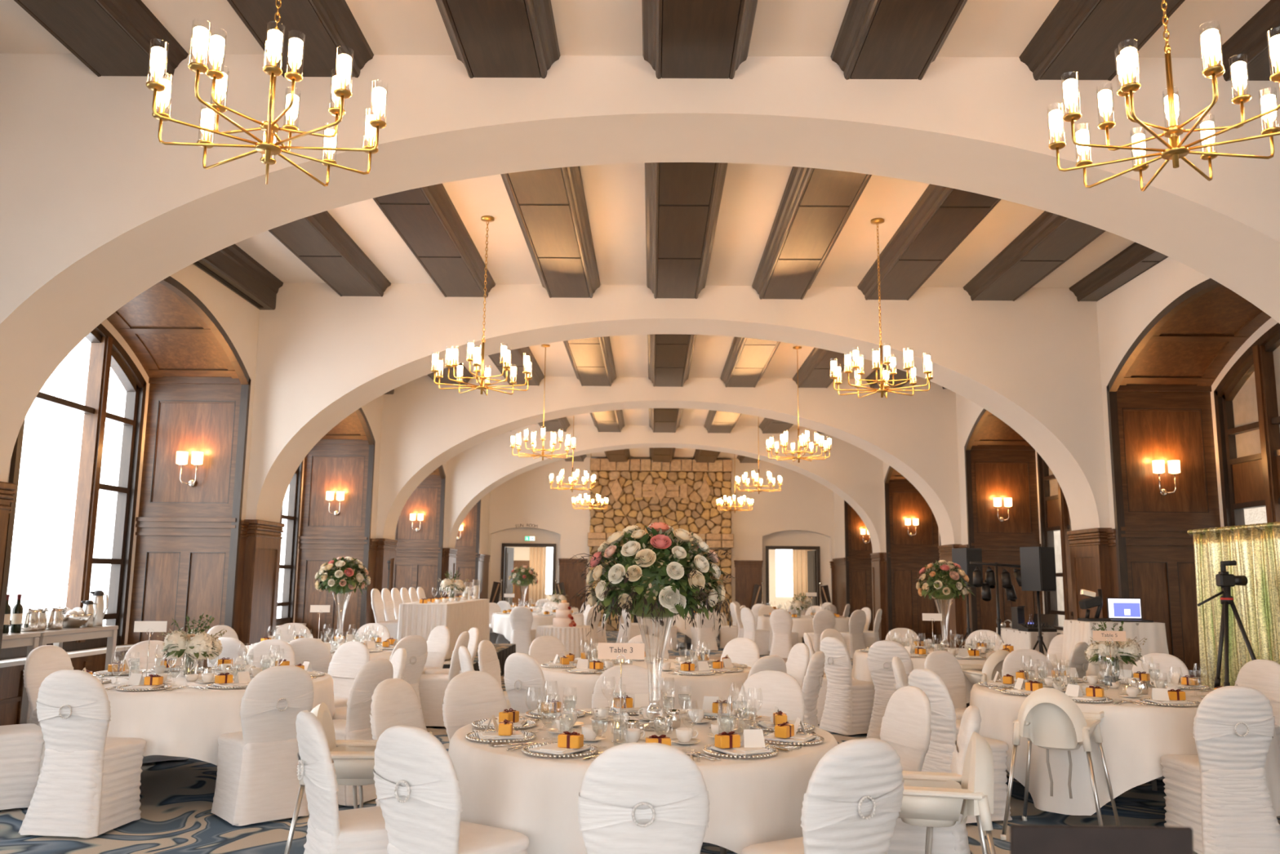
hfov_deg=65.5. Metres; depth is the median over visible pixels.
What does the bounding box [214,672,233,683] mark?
gift box
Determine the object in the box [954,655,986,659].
charger plate
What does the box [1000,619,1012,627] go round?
headphones
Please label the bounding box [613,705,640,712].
folded napkin
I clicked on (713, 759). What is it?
fork
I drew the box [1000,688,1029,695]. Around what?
charger plate
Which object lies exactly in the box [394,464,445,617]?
wall paneling
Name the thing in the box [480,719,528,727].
folded napkin
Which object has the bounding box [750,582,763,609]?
easel
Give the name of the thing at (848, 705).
banquet chair
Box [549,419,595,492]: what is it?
chandelier
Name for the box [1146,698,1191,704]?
folded napkin
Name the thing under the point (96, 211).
arch
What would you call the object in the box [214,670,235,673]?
saucer
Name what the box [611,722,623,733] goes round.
votive candle
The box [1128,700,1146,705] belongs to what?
fork
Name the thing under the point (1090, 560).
pillar
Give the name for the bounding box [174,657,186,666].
place card
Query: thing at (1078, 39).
ceiling beam
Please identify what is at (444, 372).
ceiling beam
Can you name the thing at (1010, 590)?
stage light
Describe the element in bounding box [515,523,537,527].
wall lettering
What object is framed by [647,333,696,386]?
ceiling beam
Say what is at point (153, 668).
charger plate
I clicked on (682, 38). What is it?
ceiling beam
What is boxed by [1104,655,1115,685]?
vase
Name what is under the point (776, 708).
place card
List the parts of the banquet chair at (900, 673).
backrest, sash, seat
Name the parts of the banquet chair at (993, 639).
sash, backrest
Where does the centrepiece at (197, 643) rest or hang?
on the tablecloth at (188, 722)
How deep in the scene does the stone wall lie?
28.88 m
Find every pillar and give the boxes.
[0,481,16,591]
[239,519,284,645]
[373,537,397,622]
[442,547,457,597]
[870,552,886,640]
[937,543,964,648]
[1066,527,1111,619]
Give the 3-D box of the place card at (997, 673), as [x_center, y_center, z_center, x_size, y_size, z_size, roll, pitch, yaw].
[2.641,1.839,7.340,0.060,0.072,0.096,-1,-9,11]
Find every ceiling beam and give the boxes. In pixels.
[13,0,188,77]
[192,244,283,310]
[226,0,373,78]
[267,210,391,297]
[373,183,495,297]
[384,389,394,394]
[427,363,472,385]
[435,0,559,79]
[488,346,544,386]
[500,166,599,297]
[537,417,570,431]
[563,336,616,386]
[564,453,586,461]
[590,409,624,432]
[604,448,630,462]
[641,0,757,79]
[644,162,728,298]
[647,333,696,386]
[648,408,682,432]
[649,447,675,462]
[693,448,720,462]
[703,409,741,433]
[720,337,780,387]
[737,454,760,462]
[751,166,871,299]
[758,417,793,433]
[792,347,853,387]
[830,0,967,79]
[857,184,1000,300]
[864,364,915,388]
[963,211,1105,301]
[1018,0,1185,80]
[1069,242,1168,301]
[1216,0,1279,81]
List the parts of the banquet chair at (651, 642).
sash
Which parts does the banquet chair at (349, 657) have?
seat, sash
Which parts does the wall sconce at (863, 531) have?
lamp shade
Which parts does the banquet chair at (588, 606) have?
sash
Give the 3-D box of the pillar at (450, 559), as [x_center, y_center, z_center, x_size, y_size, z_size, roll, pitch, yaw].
[-4.450,3.877,22.981,0.222,2.128,0.894,0,-9,1]
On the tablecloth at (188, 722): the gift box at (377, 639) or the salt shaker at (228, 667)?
the salt shaker at (228, 667)
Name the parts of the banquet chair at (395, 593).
sash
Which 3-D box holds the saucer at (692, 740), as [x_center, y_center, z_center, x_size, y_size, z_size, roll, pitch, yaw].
[0.206,1.451,4.590,0.146,0.014,0.145,7,-11,-35]
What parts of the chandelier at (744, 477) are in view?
chain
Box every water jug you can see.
[21,608,39,631]
[36,607,47,630]
[45,606,61,617]
[45,607,67,629]
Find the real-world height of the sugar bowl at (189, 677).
0.045 m
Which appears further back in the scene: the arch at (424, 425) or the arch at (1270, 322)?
the arch at (424, 425)
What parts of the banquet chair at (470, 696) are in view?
sash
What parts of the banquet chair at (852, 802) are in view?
seat, sash, backrest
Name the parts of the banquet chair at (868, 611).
sash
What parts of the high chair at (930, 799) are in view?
leg, leg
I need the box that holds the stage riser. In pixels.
[442,643,515,675]
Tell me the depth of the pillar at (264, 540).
11.79 m
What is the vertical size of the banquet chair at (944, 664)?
0.923 m
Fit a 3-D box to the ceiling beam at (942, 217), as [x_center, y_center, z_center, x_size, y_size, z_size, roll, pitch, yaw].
[2.948,-1.948,9.744,0.710,0.168,4.550,0,-9,1]
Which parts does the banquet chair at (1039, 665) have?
sash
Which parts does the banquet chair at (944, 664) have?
backrest, sash, seat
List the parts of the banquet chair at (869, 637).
seat, backrest, sash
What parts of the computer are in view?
lid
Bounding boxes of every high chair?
[284,702,432,853]
[898,731,995,853]
[960,649,1009,683]
[1000,687,1120,839]
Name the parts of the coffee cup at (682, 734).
handle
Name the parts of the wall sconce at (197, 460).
lamp shade, arm, wall plate, arm, lamp shade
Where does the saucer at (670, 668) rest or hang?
on the tablecloth at (574, 691)
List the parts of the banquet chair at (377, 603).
sash, backrest, seat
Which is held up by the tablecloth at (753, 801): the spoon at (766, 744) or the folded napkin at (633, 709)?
the spoon at (766, 744)
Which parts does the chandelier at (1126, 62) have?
arm, arm, arm, arm, arm, arm, arm, chain, stem, arm, arm, arm, arm, arm, arm, arm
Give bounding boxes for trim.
[0,488,16,598]
[233,520,249,639]
[365,537,378,623]
[440,548,445,597]
[478,553,490,598]
[512,560,529,606]
[558,558,587,612]
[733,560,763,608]
[829,560,835,605]
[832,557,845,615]
[883,552,888,634]
[958,544,971,647]
[1106,528,1119,597]
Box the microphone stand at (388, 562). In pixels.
[386,560,390,589]
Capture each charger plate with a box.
[93,669,142,675]
[100,678,111,683]
[115,684,171,691]
[151,666,186,671]
[206,683,247,688]
[211,666,255,670]
[310,671,324,676]
[369,648,382,652]
[375,646,393,649]
[465,728,536,743]
[471,718,537,729]
[521,742,597,758]
[524,708,585,719]
[541,662,577,667]
[567,668,606,673]
[605,706,661,715]
[632,657,662,660]
[674,670,715,675]
[688,709,747,719]
[702,743,778,759]
[708,666,742,672]
[709,663,747,667]
[750,720,815,732]
[763,731,824,746]
[910,655,926,657]
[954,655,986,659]
[978,681,1022,688]
[998,677,1044,683]
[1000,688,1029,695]
[1041,675,1087,682]
[1068,695,1113,702]
[1115,679,1154,684]
[1139,697,1198,706]
[1164,682,1210,689]
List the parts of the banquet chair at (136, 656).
sash, backrest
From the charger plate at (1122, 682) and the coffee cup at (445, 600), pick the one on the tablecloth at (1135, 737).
the charger plate at (1122, 682)
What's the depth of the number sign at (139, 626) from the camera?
6.96 m
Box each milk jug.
[201,666,214,673]
[623,719,644,733]
[624,659,632,664]
[666,709,680,728]
[1137,680,1148,693]
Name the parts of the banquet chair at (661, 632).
seat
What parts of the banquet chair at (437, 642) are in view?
seat, sash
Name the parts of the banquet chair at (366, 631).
sash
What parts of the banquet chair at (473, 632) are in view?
seat, sash, backrest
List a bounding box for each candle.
[466,587,470,595]
[473,585,478,598]
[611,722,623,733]
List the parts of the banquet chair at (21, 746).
seat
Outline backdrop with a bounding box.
[1186,521,1279,688]
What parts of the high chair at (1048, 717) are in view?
leg, leg, leg, leg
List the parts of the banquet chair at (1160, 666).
sash, backrest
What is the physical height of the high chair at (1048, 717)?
0.880 m
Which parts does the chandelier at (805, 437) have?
arm, arm, chain, stem, arm, arm, arm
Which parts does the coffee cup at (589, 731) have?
handle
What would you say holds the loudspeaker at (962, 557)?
on the tripod stand at (968, 629)
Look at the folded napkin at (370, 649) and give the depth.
9.91 m
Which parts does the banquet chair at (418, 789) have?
backrest, sash, seat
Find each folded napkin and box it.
[97,670,129,674]
[122,684,164,688]
[164,666,186,670]
[213,680,248,687]
[217,664,244,669]
[306,670,319,675]
[368,648,378,651]
[379,645,395,648]
[477,730,525,740]
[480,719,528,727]
[528,742,591,755]
[531,708,579,717]
[547,662,573,666]
[552,659,577,663]
[571,667,604,672]
[574,657,593,661]
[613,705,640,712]
[678,669,712,674]
[696,658,715,662]
[703,710,741,716]
[709,666,738,671]
[710,742,771,755]
[732,662,742,666]
[757,720,807,728]
[764,732,816,742]
[909,653,927,656]
[915,645,931,647]
[955,655,982,657]
[986,681,1015,686]
[1005,688,1034,693]
[1013,676,1040,682]
[1045,675,1083,680]
[1069,694,1106,701]
[1117,679,1151,683]
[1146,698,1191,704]
[1165,682,1205,688]
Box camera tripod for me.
[1197,560,1256,687]
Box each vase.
[331,592,351,645]
[635,615,674,730]
[934,599,952,650]
[1104,655,1115,685]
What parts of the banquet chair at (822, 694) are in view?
backrest, sash, seat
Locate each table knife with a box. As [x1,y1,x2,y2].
[488,742,524,745]
[549,667,576,668]
[582,754,599,759]
[774,746,790,751]
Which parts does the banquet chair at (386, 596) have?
sash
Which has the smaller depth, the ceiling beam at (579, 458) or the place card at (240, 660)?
the place card at (240, 660)
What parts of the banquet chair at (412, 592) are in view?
backrest, sash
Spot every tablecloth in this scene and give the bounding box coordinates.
[38,666,334,777]
[245,641,392,660]
[448,707,838,853]
[489,612,583,643]
[511,606,578,612]
[539,658,751,709]
[640,611,728,640]
[756,614,849,651]
[852,647,993,702]
[969,678,1279,816]
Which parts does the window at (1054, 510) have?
wood panel, wood panel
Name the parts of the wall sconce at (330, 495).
lamp shade, lamp shade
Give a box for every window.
[0,323,146,659]
[275,461,302,625]
[775,558,792,598]
[1036,452,1073,630]
[1213,322,1279,526]
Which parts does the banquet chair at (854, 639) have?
seat, sash, backrest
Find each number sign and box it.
[133,621,167,676]
[310,604,330,637]
[503,593,514,607]
[597,642,644,742]
[805,592,817,617]
[922,613,942,650]
[1092,630,1126,675]
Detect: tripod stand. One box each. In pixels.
[958,593,971,648]
[969,561,1021,636]
[1032,591,1047,653]
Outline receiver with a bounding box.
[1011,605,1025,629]
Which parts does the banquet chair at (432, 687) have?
seat, backrest, sash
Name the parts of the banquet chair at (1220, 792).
seat, sash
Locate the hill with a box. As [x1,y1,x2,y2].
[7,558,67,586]
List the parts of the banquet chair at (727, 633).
seat, backrest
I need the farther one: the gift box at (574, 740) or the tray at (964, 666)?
the tray at (964, 666)
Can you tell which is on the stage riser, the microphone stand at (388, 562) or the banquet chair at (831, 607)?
the microphone stand at (388, 562)
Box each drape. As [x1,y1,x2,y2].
[528,546,546,605]
[792,549,812,609]
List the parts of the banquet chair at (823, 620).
seat, sash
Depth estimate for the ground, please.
122.02 m
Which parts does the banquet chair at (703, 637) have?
seat, sash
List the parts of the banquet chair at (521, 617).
sash, seat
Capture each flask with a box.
[80,600,97,626]
[89,590,107,626]
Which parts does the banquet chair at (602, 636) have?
backrest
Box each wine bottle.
[2,594,11,633]
[10,594,22,632]
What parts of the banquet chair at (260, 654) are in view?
sash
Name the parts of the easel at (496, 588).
leg, post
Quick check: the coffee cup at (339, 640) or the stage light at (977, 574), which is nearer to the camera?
the coffee cup at (339, 640)
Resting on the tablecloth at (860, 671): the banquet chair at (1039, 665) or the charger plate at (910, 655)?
the charger plate at (910, 655)
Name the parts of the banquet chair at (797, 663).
sash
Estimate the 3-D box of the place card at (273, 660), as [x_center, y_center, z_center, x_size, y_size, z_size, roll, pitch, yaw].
[-2.906,1.865,7.893,0.060,0.072,0.096,8,-11,-39]
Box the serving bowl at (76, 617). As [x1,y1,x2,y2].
[62,607,92,627]
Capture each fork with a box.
[506,742,537,750]
[510,742,538,751]
[684,751,715,760]
[688,751,721,759]
[737,715,757,719]
[741,715,761,720]
[768,744,801,748]
[768,745,799,749]
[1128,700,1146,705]
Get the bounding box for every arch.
[0,53,1279,482]
[7,263,490,555]
[101,319,304,644]
[245,282,1110,530]
[376,375,961,545]
[443,424,885,552]
[488,457,835,625]
[510,546,813,608]
[833,257,1210,558]
[1035,450,1044,613]
[1053,506,1266,626]
[1210,317,1277,526]
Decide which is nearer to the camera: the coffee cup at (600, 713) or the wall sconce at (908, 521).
the coffee cup at (600, 713)
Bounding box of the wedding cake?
[552,600,576,626]
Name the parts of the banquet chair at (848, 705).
backrest, sash, seat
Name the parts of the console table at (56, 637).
leg, leg, leg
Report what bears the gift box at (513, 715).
on the folded napkin at (522, 722)
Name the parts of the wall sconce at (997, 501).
lamp shade, lamp shade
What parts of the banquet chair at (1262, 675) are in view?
sash, seat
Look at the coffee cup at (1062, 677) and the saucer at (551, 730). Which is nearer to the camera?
the saucer at (551, 730)
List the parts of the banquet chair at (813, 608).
backrest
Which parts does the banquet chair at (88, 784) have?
sash, seat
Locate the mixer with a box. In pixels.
[1017,622,1057,631]
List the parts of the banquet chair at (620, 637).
backrest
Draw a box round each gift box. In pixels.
[107,662,124,671]
[143,674,163,684]
[160,657,175,667]
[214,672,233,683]
[217,657,232,666]
[260,636,271,641]
[275,658,289,666]
[293,635,304,639]
[295,662,304,669]
[333,634,344,640]
[370,635,381,642]
[382,640,390,646]
[386,637,395,644]
[419,598,427,603]
[427,597,435,602]
[498,707,519,722]
[498,719,513,735]
[541,698,561,713]
[557,730,583,748]
[560,655,569,664]
[566,653,574,661]
[581,650,591,658]
[589,660,603,669]
[613,694,632,707]
[645,734,671,745]
[680,662,694,671]
[696,652,708,660]
[712,659,723,668]
[712,699,732,713]
[714,731,740,748]
[773,710,786,724]
[774,721,794,737]
[913,640,924,645]
[915,647,925,653]
[967,648,979,655]
[976,641,986,648]
[1001,648,1011,652]
[1002,673,1013,684]
[1003,644,1013,650]
[1015,670,1028,679]
[1025,680,1043,690]
[1051,668,1066,677]
[1085,685,1104,697]
[1133,671,1150,680]
[1167,688,1186,700]
[1180,675,1198,685]
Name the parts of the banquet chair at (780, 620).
sash, seat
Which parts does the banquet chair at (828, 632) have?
backrest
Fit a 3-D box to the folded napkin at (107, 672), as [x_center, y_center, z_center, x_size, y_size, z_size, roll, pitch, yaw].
[-3.913,1.836,7.467,0.210,0.018,0.190,-2,-9,15]
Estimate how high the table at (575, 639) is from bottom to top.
0.745 m
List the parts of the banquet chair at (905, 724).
sash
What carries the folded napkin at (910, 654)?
on the charger plate at (910, 655)
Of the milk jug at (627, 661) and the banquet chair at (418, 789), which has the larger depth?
the milk jug at (627, 661)
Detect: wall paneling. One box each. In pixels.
[0,275,251,725]
[275,407,375,642]
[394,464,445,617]
[454,499,480,598]
[844,500,873,631]
[884,466,942,647]
[964,408,1071,632]
[1106,278,1271,684]
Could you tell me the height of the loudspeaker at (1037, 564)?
0.550 m
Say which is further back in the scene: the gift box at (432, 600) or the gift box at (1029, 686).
the gift box at (432, 600)
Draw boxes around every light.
[973,566,982,586]
[981,579,991,600]
[985,566,995,588]
[1000,568,1012,588]
[1004,583,1017,601]
[1013,568,1021,586]
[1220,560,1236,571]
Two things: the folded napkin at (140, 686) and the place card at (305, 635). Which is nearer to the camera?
the folded napkin at (140, 686)
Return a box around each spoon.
[168,686,185,690]
[493,742,533,746]
[693,751,701,761]
[764,742,792,751]
[988,687,1015,688]
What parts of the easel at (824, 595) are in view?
post, leg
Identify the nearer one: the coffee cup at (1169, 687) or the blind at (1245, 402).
the coffee cup at (1169, 687)
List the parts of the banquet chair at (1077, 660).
sash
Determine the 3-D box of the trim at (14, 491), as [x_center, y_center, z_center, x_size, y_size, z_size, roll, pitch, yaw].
[-4.676,1.479,7.113,0.100,2.110,0.210,0,-9,1]
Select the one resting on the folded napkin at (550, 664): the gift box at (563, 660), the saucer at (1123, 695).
the gift box at (563, 660)
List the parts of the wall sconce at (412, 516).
lamp shade, lamp shade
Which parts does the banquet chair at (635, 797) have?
sash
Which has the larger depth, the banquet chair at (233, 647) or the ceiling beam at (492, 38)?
the banquet chair at (233, 647)
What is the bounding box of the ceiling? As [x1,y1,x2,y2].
[0,0,1270,458]
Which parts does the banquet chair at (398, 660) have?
seat, sash, backrest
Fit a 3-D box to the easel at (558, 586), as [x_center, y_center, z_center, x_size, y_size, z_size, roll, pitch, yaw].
[-2.227,5.053,28.209,0.621,1.428,0.280,0,-9,1]
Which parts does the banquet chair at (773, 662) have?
backrest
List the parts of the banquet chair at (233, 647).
sash, backrest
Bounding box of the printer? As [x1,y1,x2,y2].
[1077,588,1111,621]
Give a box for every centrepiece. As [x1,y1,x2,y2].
[156,613,226,675]
[314,556,372,645]
[437,569,469,597]
[508,564,537,604]
[548,589,568,603]
[568,521,737,730]
[787,593,811,616]
[796,592,813,605]
[915,560,974,650]
[1084,620,1146,680]
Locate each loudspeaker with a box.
[951,547,982,586]
[1019,546,1056,591]
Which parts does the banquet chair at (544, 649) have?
sash, backrest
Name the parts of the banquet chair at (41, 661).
seat, sash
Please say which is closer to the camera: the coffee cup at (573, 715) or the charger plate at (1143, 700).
the coffee cup at (573, 715)
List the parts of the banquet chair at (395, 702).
sash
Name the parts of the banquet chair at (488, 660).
backrest, sash, seat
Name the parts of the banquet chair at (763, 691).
sash, backrest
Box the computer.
[1106,597,1153,622]
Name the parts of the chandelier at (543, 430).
arm, arm, stem, chain, arm, arm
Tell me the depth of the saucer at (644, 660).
8.94 m
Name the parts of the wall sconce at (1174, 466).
lamp shade, arm, wall plate, arm, lamp shade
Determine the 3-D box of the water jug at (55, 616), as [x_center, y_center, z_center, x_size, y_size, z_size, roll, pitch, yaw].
[-5.150,1.678,8.741,0.151,0.192,0.157,-3,-9,22]
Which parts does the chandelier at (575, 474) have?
stem, chain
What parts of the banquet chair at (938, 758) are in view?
backrest, sash, seat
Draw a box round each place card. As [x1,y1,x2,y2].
[120,659,128,670]
[126,672,144,684]
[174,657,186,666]
[233,656,248,666]
[233,671,250,683]
[266,657,276,666]
[268,635,275,639]
[302,661,312,671]
[304,634,312,637]
[324,642,331,649]
[345,634,355,640]
[365,640,376,648]
[484,714,498,732]
[553,653,559,662]
[562,650,572,657]
[576,658,589,668]
[591,648,597,657]
[633,693,650,707]
[646,648,657,657]
[693,650,703,658]
[695,661,709,671]
[702,696,719,710]
[722,657,733,667]
[741,728,765,746]
[769,706,779,722]
[794,717,807,734]
[904,645,913,653]
[924,639,933,645]
[957,648,968,656]
[967,640,976,647]
[993,671,1002,681]
[999,642,1005,649]
[1013,677,1025,689]
[1019,667,1032,677]
[1064,667,1079,677]
[1065,684,1083,697]
[1118,669,1133,679]
[1151,688,1169,700]
[1169,672,1182,684]
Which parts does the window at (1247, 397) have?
wood panel, wood panel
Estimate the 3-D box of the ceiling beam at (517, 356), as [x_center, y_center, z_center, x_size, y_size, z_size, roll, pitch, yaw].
[-2.068,-1.171,15.213,0.710,0.168,4.820,0,-9,1]
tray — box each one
[960,663,983,669]
[1081,711,1104,719]
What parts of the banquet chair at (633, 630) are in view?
sash, backrest, seat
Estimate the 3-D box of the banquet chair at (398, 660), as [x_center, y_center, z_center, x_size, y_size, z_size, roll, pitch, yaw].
[-2.086,2.174,7.634,0.538,0.923,0.496,4,-9,-23]
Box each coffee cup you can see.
[129,669,142,675]
[150,665,165,673]
[155,672,171,682]
[184,663,198,671]
[201,672,216,681]
[217,663,231,671]
[233,671,243,678]
[244,664,255,672]
[250,667,262,675]
[334,638,345,643]
[351,639,360,641]
[435,599,443,603]
[442,598,448,602]
[448,597,454,601]
[471,595,478,599]
[555,717,572,732]
[561,711,577,724]
[581,724,604,739]
[593,657,602,662]
[593,706,608,719]
[604,660,613,667]
[623,728,645,742]
[637,706,655,718]
[644,654,656,661]
[661,662,671,669]
[675,656,686,663]
[675,727,698,742]
[687,658,697,665]
[688,709,704,721]
[711,722,727,735]
[716,716,733,729]
[907,644,915,648]
[931,644,941,648]
[947,648,957,654]
[961,644,972,649]
[977,646,986,652]
[1044,677,1056,686]
[1053,680,1065,689]
[1058,675,1071,684]
[1081,684,1093,693]
[1082,675,1097,684]
[1124,677,1139,685]
[1125,686,1142,696]
[1150,680,1165,688]
[1164,685,1178,690]
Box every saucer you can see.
[147,671,168,675]
[195,679,214,683]
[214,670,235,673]
[546,727,575,733]
[571,721,583,726]
[583,734,605,741]
[589,716,613,721]
[616,738,645,743]
[635,715,657,720]
[644,660,660,662]
[657,667,674,670]
[671,737,700,744]
[684,718,711,723]
[709,726,737,731]
[1083,681,1103,684]
[1119,693,1142,697]
[1123,684,1137,687]
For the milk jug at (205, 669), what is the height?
0.094 m
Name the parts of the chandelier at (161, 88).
arm, arm, arm, arm, arm, arm, arm, arm, stem, chain, arm, arm, arm, arm, arm, arm, arm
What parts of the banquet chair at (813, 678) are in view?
seat, sash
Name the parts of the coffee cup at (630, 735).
handle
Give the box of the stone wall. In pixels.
[587,458,733,631]
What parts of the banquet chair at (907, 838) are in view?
seat, sash, backrest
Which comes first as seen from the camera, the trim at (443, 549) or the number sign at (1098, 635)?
the number sign at (1098, 635)
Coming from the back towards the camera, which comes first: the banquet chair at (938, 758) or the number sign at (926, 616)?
the number sign at (926, 616)
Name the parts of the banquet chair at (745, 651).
sash, backrest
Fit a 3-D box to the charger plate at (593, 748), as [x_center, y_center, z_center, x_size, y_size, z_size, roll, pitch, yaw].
[-0.348,1.405,4.335,0.332,0.017,0.330,5,-10,-28]
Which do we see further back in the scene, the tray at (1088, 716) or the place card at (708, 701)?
the tray at (1088, 716)
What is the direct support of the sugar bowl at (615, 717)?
on the tablecloth at (753, 801)
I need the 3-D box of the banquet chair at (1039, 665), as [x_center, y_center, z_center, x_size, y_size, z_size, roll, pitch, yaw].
[3.286,2.312,8.174,0.496,0.923,0.538,1,-9,-2]
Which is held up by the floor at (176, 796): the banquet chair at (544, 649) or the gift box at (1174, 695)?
the banquet chair at (544, 649)
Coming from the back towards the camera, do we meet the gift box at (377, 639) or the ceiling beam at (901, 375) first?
the ceiling beam at (901, 375)
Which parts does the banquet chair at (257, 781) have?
seat, sash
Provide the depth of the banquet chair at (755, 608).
23.28 m
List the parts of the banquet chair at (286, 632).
sash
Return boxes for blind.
[1048,466,1057,496]
[1232,371,1261,457]
[1272,346,1279,428]
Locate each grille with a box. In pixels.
[967,549,982,585]
[1039,547,1056,589]
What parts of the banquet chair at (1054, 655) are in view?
sash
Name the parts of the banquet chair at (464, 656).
backrest, seat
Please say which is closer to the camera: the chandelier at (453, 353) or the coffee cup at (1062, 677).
the coffee cup at (1062, 677)
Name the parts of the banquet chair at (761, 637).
sash, backrest, seat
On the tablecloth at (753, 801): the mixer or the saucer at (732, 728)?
the saucer at (732, 728)
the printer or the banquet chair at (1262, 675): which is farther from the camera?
the printer
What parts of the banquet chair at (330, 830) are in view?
sash, backrest, seat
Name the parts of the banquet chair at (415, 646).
sash, seat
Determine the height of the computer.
0.245 m
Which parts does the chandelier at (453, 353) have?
arm, arm, arm, arm, arm, arm, arm, stem, chain, arm, arm, arm, arm, arm, arm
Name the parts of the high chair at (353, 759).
leg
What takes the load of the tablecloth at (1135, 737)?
on the banquet table at (1153, 781)
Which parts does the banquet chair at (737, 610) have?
sash, backrest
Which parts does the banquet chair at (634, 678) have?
sash, backrest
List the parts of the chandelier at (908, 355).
arm, arm, arm, arm, arm, arm, arm, chain, stem, arm, arm, arm, arm, arm, arm, arm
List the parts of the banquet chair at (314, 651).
sash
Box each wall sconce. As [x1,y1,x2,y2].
[176,451,203,486]
[325,491,344,515]
[409,513,423,531]
[456,524,462,539]
[860,528,870,543]
[905,518,918,536]
[993,497,1012,521]
[1151,459,1180,496]
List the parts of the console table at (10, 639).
leg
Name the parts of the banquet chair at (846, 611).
sash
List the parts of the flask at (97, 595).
lid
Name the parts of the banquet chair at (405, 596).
backrest, sash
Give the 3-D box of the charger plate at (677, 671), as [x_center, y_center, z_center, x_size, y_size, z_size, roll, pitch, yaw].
[0.442,1.964,7.970,0.330,0.017,0.332,1,-9,-2]
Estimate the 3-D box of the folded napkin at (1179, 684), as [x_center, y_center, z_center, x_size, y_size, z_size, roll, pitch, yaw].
[3.991,1.893,7.298,0.210,0.018,0.190,4,-9,-19]
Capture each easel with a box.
[488,579,502,603]
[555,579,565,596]
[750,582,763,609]
[818,582,831,606]
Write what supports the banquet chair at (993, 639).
on the floor at (176, 796)
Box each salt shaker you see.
[225,665,231,669]
[655,715,663,722]
[664,715,672,721]
[1131,678,1137,682]
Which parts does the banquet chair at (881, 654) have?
seat, sash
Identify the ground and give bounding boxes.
[6,586,792,628]
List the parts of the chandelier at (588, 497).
chain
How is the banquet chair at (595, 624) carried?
on the floor at (176, 796)
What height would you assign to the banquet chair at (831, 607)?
0.923 m
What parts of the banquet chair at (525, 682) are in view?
sash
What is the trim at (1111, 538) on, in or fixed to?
attached to the arch at (1123, 313)
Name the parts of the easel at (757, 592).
leg, post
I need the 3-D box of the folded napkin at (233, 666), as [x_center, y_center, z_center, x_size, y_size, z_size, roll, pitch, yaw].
[-3.251,1.918,7.965,0.190,0.018,0.210,0,-9,2]
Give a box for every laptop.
[1009,824,1193,853]
[1032,613,1056,626]
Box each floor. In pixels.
[0,630,1279,853]
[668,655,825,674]
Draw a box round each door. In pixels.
[500,542,555,604]
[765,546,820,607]
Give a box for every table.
[1,631,40,724]
[8,625,118,670]
[396,598,488,659]
[534,624,597,657]
[720,845,727,853]
[995,627,1062,656]
[1061,619,1168,679]
[1151,778,1157,791]
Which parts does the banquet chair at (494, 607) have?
sash, backrest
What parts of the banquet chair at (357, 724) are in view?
seat, sash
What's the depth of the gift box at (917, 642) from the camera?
11.25 m
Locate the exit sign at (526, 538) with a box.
[524,536,535,541]
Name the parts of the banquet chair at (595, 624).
sash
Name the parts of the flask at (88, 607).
lid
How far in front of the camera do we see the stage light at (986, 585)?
12.84 m
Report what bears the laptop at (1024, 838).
on the stand
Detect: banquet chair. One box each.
[0,723,44,809]
[17,669,146,837]
[22,644,73,724]
[123,640,188,763]
[207,625,238,639]
[207,636,248,666]
[210,665,314,826]
[246,639,295,666]
[273,622,311,642]
[288,637,332,673]
[295,710,388,853]
[327,640,370,706]
[332,657,393,805]
[333,648,406,719]
[354,622,390,641]
[369,678,424,805]
[370,588,398,643]
[373,724,528,853]
[381,587,398,621]
[389,635,427,730]
[391,587,402,619]
[400,587,411,603]
[408,586,418,602]
[416,586,426,601]
[418,631,469,726]
[421,625,450,674]
[424,626,479,674]
[442,671,507,742]
[458,645,511,710]
[477,640,508,698]
[488,602,508,643]
[497,600,511,612]
[503,652,562,713]
[509,605,535,653]
[528,635,565,664]
[535,598,551,606]
[541,602,558,612]
[577,742,709,853]
[579,600,588,613]
[582,604,595,625]
[585,605,600,649]
[591,664,662,708]
[597,613,608,642]
[616,613,638,642]
[621,608,648,643]
[627,634,669,658]
[653,617,677,650]
[684,603,702,643]
[690,605,718,650]
[719,604,746,648]
[720,637,759,666]
[729,602,736,625]
[732,601,740,607]
[733,654,786,711]
[734,605,756,637]
[735,670,804,721]
[740,607,769,654]
[741,737,904,853]
[751,603,764,627]
[757,604,774,616]
[768,608,798,657]
[785,642,809,688]
[787,605,805,643]
[801,605,823,643]
[801,650,825,727]
[803,632,855,724]
[807,609,835,652]
[819,636,875,735]
[820,628,852,673]
[821,602,831,608]
[823,604,837,613]
[840,609,866,658]
[843,604,849,617]
[861,607,871,630]
[862,608,881,648]
[866,640,913,738]
[880,685,931,771]
[885,627,919,644]
[887,705,981,853]
[891,656,961,733]
[907,667,1012,822]
[924,650,1008,774]
[964,629,1003,705]
[1001,648,1053,678]
[1046,634,1062,669]
[1066,641,1088,678]
[1131,653,1190,779]
[1160,685,1279,853]
[1234,658,1279,751]
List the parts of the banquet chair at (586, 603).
backrest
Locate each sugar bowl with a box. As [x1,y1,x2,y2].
[185,673,199,680]
[613,715,630,725]
[1107,681,1119,688]
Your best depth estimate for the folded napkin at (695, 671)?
7.92 m
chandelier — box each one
[146,0,386,186]
[431,215,532,395]
[510,344,575,460]
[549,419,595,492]
[572,460,608,511]
[716,492,753,512]
[735,431,782,493]
[766,346,831,462]
[830,217,933,398]
[1048,0,1279,191]
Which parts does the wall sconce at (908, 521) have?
lamp shade, lamp shade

